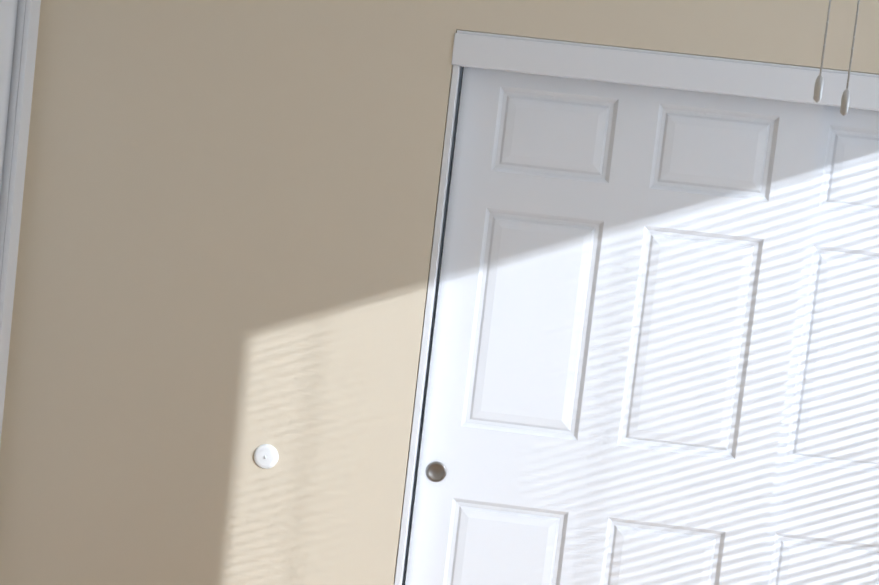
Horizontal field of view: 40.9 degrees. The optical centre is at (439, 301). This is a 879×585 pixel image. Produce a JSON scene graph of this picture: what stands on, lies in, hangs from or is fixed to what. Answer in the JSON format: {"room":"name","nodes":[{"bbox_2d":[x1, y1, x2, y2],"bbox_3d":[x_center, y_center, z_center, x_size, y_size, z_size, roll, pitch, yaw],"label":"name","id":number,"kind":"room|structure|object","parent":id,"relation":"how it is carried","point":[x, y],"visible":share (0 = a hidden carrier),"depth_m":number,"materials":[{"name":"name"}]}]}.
{"room":"bedroom","nodes":[
{"label":"bedroom","id":0,"kind":"room"},
{"bbox_2d":[0,5,40,446],"bbox_3d":[-1.467,-0.061,1.286,0.600,2.740,3.914,7,4,3],"label":"wall","id":1,"kind":"structure","parent":0,"point":[20,224],"depth_m":3.00,"materials":[{"name":"beige paint"}]},
{"bbox_2d":[0,0,17,193],"bbox_3d":[-1.150,0.248,2.563,0.088,2.018,0.749,7,4,3],"label":"door","id":2,"kind":"structure","parent":1,"relation":"in","point":[8,11],"depth_m":2.86,"materials":[{"name":"white metal"}]},
{"bbox_2d":[0,0,40,442],"bbox_3d":[-1.231,0.219,2.567,0.214,2.080,0.869,7,4,3],"label":"door frame","id":3,"kind":"structure","parent":1,"relation":"attached to","point":[20,102],"depth_m":2.91,"materials":[{"name":"white wood"}]},
{"bbox_2d":[404,67,463,584],"bbox_3d":[0.882,0.077,3.357,2.401,2.740,0.722,7,4,3],"label":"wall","id":4,"kind":"structure","parent":0,"point":[434,324],"depth_m":3.72,"materials":[{"name":"grey"}]},
{"bbox_2d":[0,0,878,584],"bbox_3d":[0.615,0.067,3.031,3.800,2.740,0.200,7,4,3],"label":"wall","id":5,"kind":"structure","parent":0,"point":[226,236],"depth_m":2.98,"materials":[{"name":"beige paint"}]},
{"bbox_2d":[254,444,278,468],"bbox_3d":[-0.443,0.397,2.999,0.064,0.064,0.012,7,4,3],"label":"door stop","id":6,"kind":"object","parent":5,"relation":"attached to","point":[266,456],"visible":1,"depth_m":3.00,"materials":[{"name":"white plastic"}]},
{"bbox_2d":[405,67,823,584],"bbox_3d":[0.405,0.416,3.053,0.910,1.971,0.035,7,4,3],"label":"closet door","id":7,"kind":"structure","parent":5,"relation":"in","point":[619,288],"depth_m":3.02,"materials":[{"name":"white wood"}]},
{"bbox_2d":[426,462,445,481],"bbox_3d":[-0.009,0.444,3.058,0.054,0.054,0.003,7,4,3],"label":"door knob","id":8,"kind":"object","parent":7,"relation":"attached to","point":[435,471],"visible":1,"depth_m":3.06,"materials":[{"name":"silver metal"}]},
{"bbox_2d":[394,30,878,584],"bbox_3d":[0.823,0.440,3.038,1.802,2.046,0.206,7,4,3],"label":"trim","id":9,"kind":"structure","parent":5,"relation":"attached to","point":[724,76],"depth_m":2.90,"materials":[{"name":"white wood"}]},
{"bbox_2d":[760,105,878,584],"bbox_3d":[1.244,0.509,3.078,0.910,1.971,0.035,7,4,3],"label":"closet door","id":10,"kind":"structure","parent":5,"relation":"in","point":[823,526],"depth_m":3.06,"materials":[{"name":"white wood"}]},
{"bbox_3d":[0.406,-1.300,1.611,4.400,0.100,4.900,7,4,3],"label":"ceiling","id":11,"kind":"structure","parent":0,"visible":0},
{"bbox_2d":[813,0,859,115],"bbox_3d":[0.474,-0.720,1.351,1.010,1.004,0.968,7,4,3],"label":"ceiling fan","id":12,"kind":"object","parent":11,"relation":"hanging from","point":[818,91],"visible":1,"depth_m":1.36,"materials":[{"name":"white"}]}
]}

